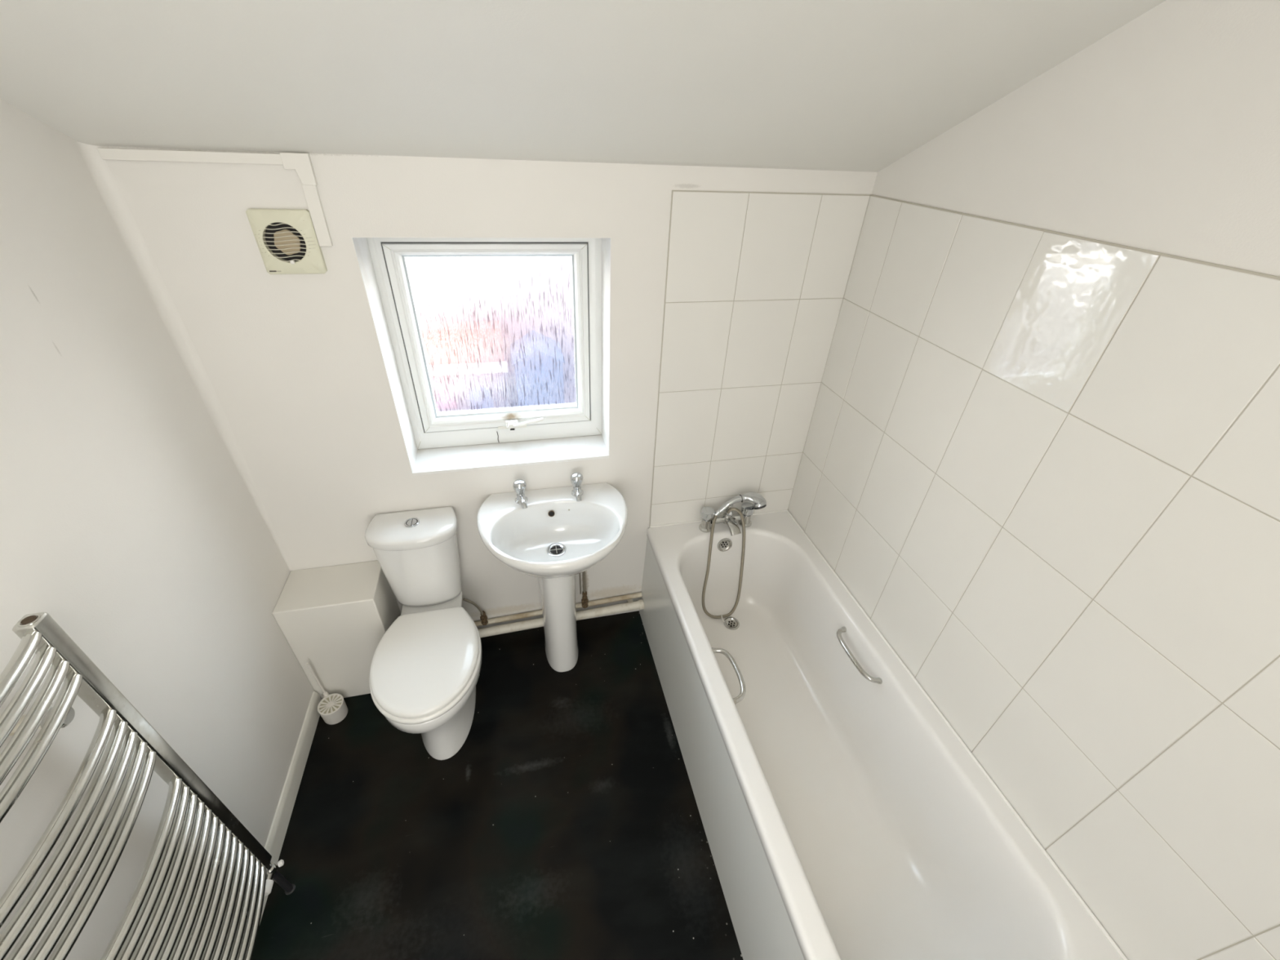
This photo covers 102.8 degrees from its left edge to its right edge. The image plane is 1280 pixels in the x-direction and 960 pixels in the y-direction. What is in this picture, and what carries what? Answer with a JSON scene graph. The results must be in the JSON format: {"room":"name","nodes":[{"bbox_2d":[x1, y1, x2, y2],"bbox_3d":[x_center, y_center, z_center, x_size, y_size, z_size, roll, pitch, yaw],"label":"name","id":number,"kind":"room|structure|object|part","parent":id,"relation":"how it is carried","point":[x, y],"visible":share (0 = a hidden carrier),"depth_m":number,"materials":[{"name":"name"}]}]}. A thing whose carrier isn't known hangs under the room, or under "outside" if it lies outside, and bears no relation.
{"room":"bathroom","nodes":[
{"label":"bathroom","id":0,"kind":"room"},
{"bbox_2d":[0,98,315,959],"bbox_3d":[-1.069,0.449,0.577,0.130,2.660,2.450,-6,36,-12],"label":"wall","id":1,"kind":"structure","parent":0,"point":[134,515],"depth_m":1.19,"materials":[{"name":"white paint"}]},
{"bbox_2d":[0,612,295,959],"bbox_3d":[-1.025,0.905,1.033,0.118,1.275,0.557,-6,36,-12],"label":"towel radiator","id":2,"kind":"object","parent":1,"relation":"attached to","point":[204,882],"visible":1,"depth_m":0.97,"materials":[{"name":"silver metal"}]},
{"bbox_3d":[-1.070,0.678,1.179,0.034,1.067,0.035,-6,36,-12],"label":"post","id":3,"kind":"part","parent":2,"relation":"part of","materials":[{"name":"silver metal"}]},
{"bbox_2d":[259,691,321,924],"bbox_3d":[-1.054,1.513,1.197,0.012,0.088,2.229,-6,36,-12],"label":"baseboard","id":4,"kind":"structure","parent":1,"relation":"attached to","point":[278,828],"depth_m":1.80,"materials":[{"name":"white paint"}]},
{"bbox_2d":[317,693,347,724],"bbox_3d":[-1.230,0.920,2.048,0.093,0.077,0.093,-6,36,-12],"label":"pot","id":5,"kind":"object","parent":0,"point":[333,708],"depth_m":2.03,"materials":[{"name":"beige plastic"}]},
{"bbox_2d":[98,146,877,628],"bbox_3d":[-0.319,-0.414,1.874,2.309,2.660,0.245,-6,36,-12],"label":"wall","id":6,"kind":"structure","parent":0,"point":[728,285],"depth_m":1.67,"materials":[{"name":"white paint"}]},
{"bbox_2d":[97,147,333,246],"bbox_3d":[-1.051,-0.709,1.295,0.442,0.216,0.014,-6,36,-12],"label":"cable trunking","id":7,"kind":"object","parent":6,"relation":"attached to","point":[301,162],"visible":1,"depth_m":1.26,"materials":[{"name":"white plastic"}]},
{"bbox_2d":[245,208,327,274],"bbox_3d":[-0.945,-0.635,1.369,0.147,0.159,0.030,-6,36,-12],"label":"fan","id":8,"kind":"object","parent":6,"relation":"attached to","point":[286,240],"visible":1,"depth_m":1.37,"materials":[{"name":"beige plastic"}]},
{"bbox_2d":[272,560,400,699],"bbox_3d":[-1.173,0.618,2.075,0.331,0.547,0.214,-6,36,-12],"label":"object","id":9,"kind":"structure","parent":6,"relation":"attached to","point":[334,620],"depth_m":1.94,"materials":[{"name":"white paint"}]},
{"bbox_2d":[351,236,611,475],"bbox_3d":[-0.485,-0.444,1.804,0.726,0.797,0.237,-6,36,-12],"label":"window","id":10,"kind":"structure","parent":6,"relation":"in","point":[485,341],"depth_m":1.83,"materials":[{"name":"paint"}]},
{"bbox_3d":[-0.505,-0.500,1.849,0.635,0.664,0.063,-6,36,-12],"label":"sash","id":11,"kind":"part","parent":10,"relation":"part of","materials":[{"name":"plastic"}]},
{"bbox_3d":[-0.502,-0.505,1.841,0.544,0.577,0.004,-6,36,-12],"label":"glass pane","id":12,"kind":"part","parent":10,"relation":"part of","materials":[{"name":"white"}]},
{"bbox_3d":[-0.493,-0.102,2.000,0.726,0.012,0.166,-6,36,-12],"label":"sill","id":13,"kind":"part","parent":10,"relation":"part of","materials":[{"name":"paint"}]},
{"bbox_3d":[-0.501,-0.219,1.998,0.046,0.028,0.018,-6,36,-12],"label":"handle","id":14,"kind":"part","parent":10,"relation":"part of","materials":[{"name":"white plastic"}]},
{"bbox_3d":[-0.504,-0.209,2.015,0.110,0.012,0.004,-6,36,-12],"label":"latch plate","id":15,"kind":"part","parent":10,"relation":"part of","materials":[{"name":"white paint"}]},
{"bbox_3d":[-0.446,-0.222,1.989,0.140,0.044,0.031,-3,35,-9],"label":"lever","id":16,"kind":"part","parent":10,"relation":"part of","materials":[{"name":"white plastic"}]},
{"bbox_2d":[474,591,642,626],"bbox_3d":[-0.420,0.616,2.407,0.878,0.057,0.022,-6,36,-12],"label":"supply pipe","id":17,"kind":"object","parent":6,"relation":"attached to","point":[622,597],"visible":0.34,"depth_m":2.39,"materials":[{"name":"white plastic"}]},
{"bbox_2d":[462,598,488,625],"bbox_3d":[-0.729,0.582,2.270,0.084,0.196,0.036,-6,36,-12],"label":"hose","id":18,"kind":"object","parent":17,"relation":"attached to","point":[483,617],"visible":1,"depth_m":2.29,"materials":[{"name":"beige"}]},
{"bbox_2d":[579,571,588,608],"bbox_3d":[-0.256,0.447,2.319,0.038,0.375,0.037,-6,36,-12],"label":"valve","id":19,"kind":"object","parent":17,"relation":"attached to","point":[584,600],"visible":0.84,"depth_m":2.37,"materials":[{"name":"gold metal"}]},
{"bbox_2d":[477,598,644,637],"bbox_3d":[-0.413,0.647,2.403,0.874,0.073,0.078,-6,36,-12],"label":"pipe","id":20,"kind":"object","parent":6,"relation":"attached to","point":[629,605],"visible":0.66,"depth_m":2.40,"materials":[{"name":"white plastic"}]},
{"bbox_2d":[251,610,743,959],"bbox_3d":[-0.075,1.380,1.589,2.309,0.060,2.750,-6,36,-12],"label":"floor","id":21,"kind":"structure","parent":0,"point":[566,823],"depth_m":1.75,"materials":[{"name":"black plastic"}]},
{"bbox_2d":[306,662,347,724],"bbox_3d":[-1.225,0.831,1.987,0.093,0.292,0.093,3,35,0],"label":"toilet brush","id":22,"kind":"object","parent":21,"relation":"on","point":[333,708],"visible":1,"depth_m":2.02,"materials":[{"name":"white plastic"}]},
{"bbox_3d":[-1.261,0.787,2.000,0.014,0.238,0.019,-6,36,-12],"label":"brush handle","id":23,"kind":"part","parent":22,"relation":"part of","materials":[{"name":"white plastic"}]},
{"bbox_2d":[323,691,328,697],"bbox_3d":[-1.264,0.867,2.057,0.020,0.030,0.020,-6,36,-12],"label":"socket","id":24,"kind":"object","parent":22,"relation":"attached to","point":[326,694],"depth_m":2.05,"materials":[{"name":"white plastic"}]},
{"bbox_3d":[-1.228,0.890,2.028,0.082,0.006,0.082,-6,36,-12],"label":"slotted lid","id":25,"kind":"part","parent":22,"relation":"part of","materials":[{"name":"white plastic"}]},
{"bbox_2d":[364,506,482,759],"bbox_3d":[-0.781,0.610,1.904,0.372,0.787,0.650,-6,36,-12],"label":"toilet","id":26,"kind":"object","parent":21,"relation":"on","point":[425,668],"visible":1,"depth_m":1.85,"materials":[{"name":"white ceramic"}]},
{"bbox_3d":[-0.837,0.182,1.877,0.314,0.047,0.186,-6,36,-12],"label":"cistern lid","id":27,"kind":"part","parent":26,"relation":"part of","materials":[{"name":"white ceramic"}]},
{"bbox_3d":[-0.757,0.630,1.802,0.360,0.027,0.439,-6,36,-12],"label":"seat lid","id":28,"kind":"part","parent":26,"relation":"part of","materials":[{"name":"white plastic"}]},
{"bbox_3d":[-0.758,0.650,1.815,0.372,0.021,0.453,-6,36,-12],"label":"seat","id":29,"kind":"part","parent":26,"relation":"part of","materials":[{"name":"white plastic"}]},
{"bbox_3d":[-0.774,0.805,1.962,0.364,0.401,0.517,-6,36,-12],"label":"bowl","id":30,"kind":"part","parent":26,"relation":"part of","materials":[{"name":"white ceramic"}]},
{"bbox_2d":[476,471,627,671],"bbox_3d":[-0.321,0.453,2.061,0.559,0.905,0.440,-6,36,-12],"label":"washbasin","id":31,"kind":"object","parent":21,"relation":"on","point":[553,535],"visible":1,"depth_m":1.97,"materials":[{"name":"white ceramic"}]},
{"bbox_2d":[512,479,527,509],"bbox_3d":[-0.447,0.054,1.913,0.050,0.092,0.096,-6,36,-12],"label":"tap","id":32,"kind":"object","parent":31,"relation":"on","point":[520,500],"depth_m":1.91,"materials":[{"name":"silver metal"}]},
{"bbox_2d":[476,482,627,578],"bbox_3d":[-0.309,0.227,1.904,0.559,0.174,0.440,-6,36,-12],"label":"basin","id":33,"kind":"object","parent":31,"relation":"in","point":[557,535],"depth_m":1.95,"materials":[{"name":"white ceramic"}]},
{"bbox_2d":[570,471,583,501],"bbox_3d":[-0.240,0.027,1.966,0.050,0.092,0.097,-6,36,-12],"label":"tap","id":34,"kind":"object","parent":31,"relation":"on","point":[576,478],"depth_m":1.97,"materials":[{"name":"silver metal"}]},
{"bbox_2d":[639,502,1128,959],"bbox_3d":[0.549,0.838,1.768,0.699,0.678,1.738,-6,36,-12],"label":"bathtub","id":35,"kind":"object","parent":21,"relation":"on","point":[844,816],"visible":0.96,"depth_m":1.64,"materials":[{"name":"ceramic"}]},
{"bbox_3d":[0.217,0.938,1.749,0.026,0.508,1.728,-6,36,-12],"label":"panel","id":36,"kind":"part","parent":35,"relation":"part of","materials":[{"name":"white plastic"}]},
{"bbox_2d":[698,502,754,535],"bbox_3d":[0.395,0.172,2.233,0.251,0.128,0.128,-6,36,-12],"label":"mixer tap","id":37,"kind":"object","parent":35,"relation":"on","point":[726,524],"depth_m":2.25,"materials":[{"name":"silver metal"}]},
{"bbox_3d":[0.304,0.656,1.732,0.074,0.026,0.222,-6,36,-12],"label":"grip handle","id":38,"kind":"part","parent":35,"relation":"part of","materials":[{"name":"silver metal"}]},
{"bbox_2d":[702,491,766,622],"bbox_3d":[0.402,0.333,2.309,0.193,0.562,0.323,19,38,22],"label":"shower","id":39,"kind":"object","parent":35,"relation":"on","point":[759,502],"visible":1,"depth_m":2.22,"materials":[{"name":"silver metal"}]},
{"bbox_3d":[0.448,0.101,2.224,0.218,0.081,0.075,-6,36,-12],"label":"shower handle","id":40,"kind":"part","parent":39,"relation":"part of","materials":[{"name":"silver metal"}]},
{"bbox_3d":[0.766,0.621,1.816,0.061,0.026,0.242,-6,36,-12],"label":"grip handle","id":41,"kind":"part","parent":35,"relation":"part of","materials":[{"name":"silver metal"}]},
{"bbox_2d":[0,0,1165,172],"bbox_3d":[0.013,-0.466,0.331,2.309,0.788,2.790,-6,36,-12],"label":"ceiling","id":42,"kind":"structure","parent":0,"point":[820,85],"depth_m":1.00,"materials":[{"name":"white paint"}]},
{"bbox_2d":[787,0,1279,959],"bbox_3d":[1.061,0.233,1.042,0.107,2.660,2.450,-6,36,-12],"label":"wall","id":43,"kind":"structure","parent":0,"point":[1041,455],"depth_m":1.08,"materials":[{"name":"white tile"}]}
]}

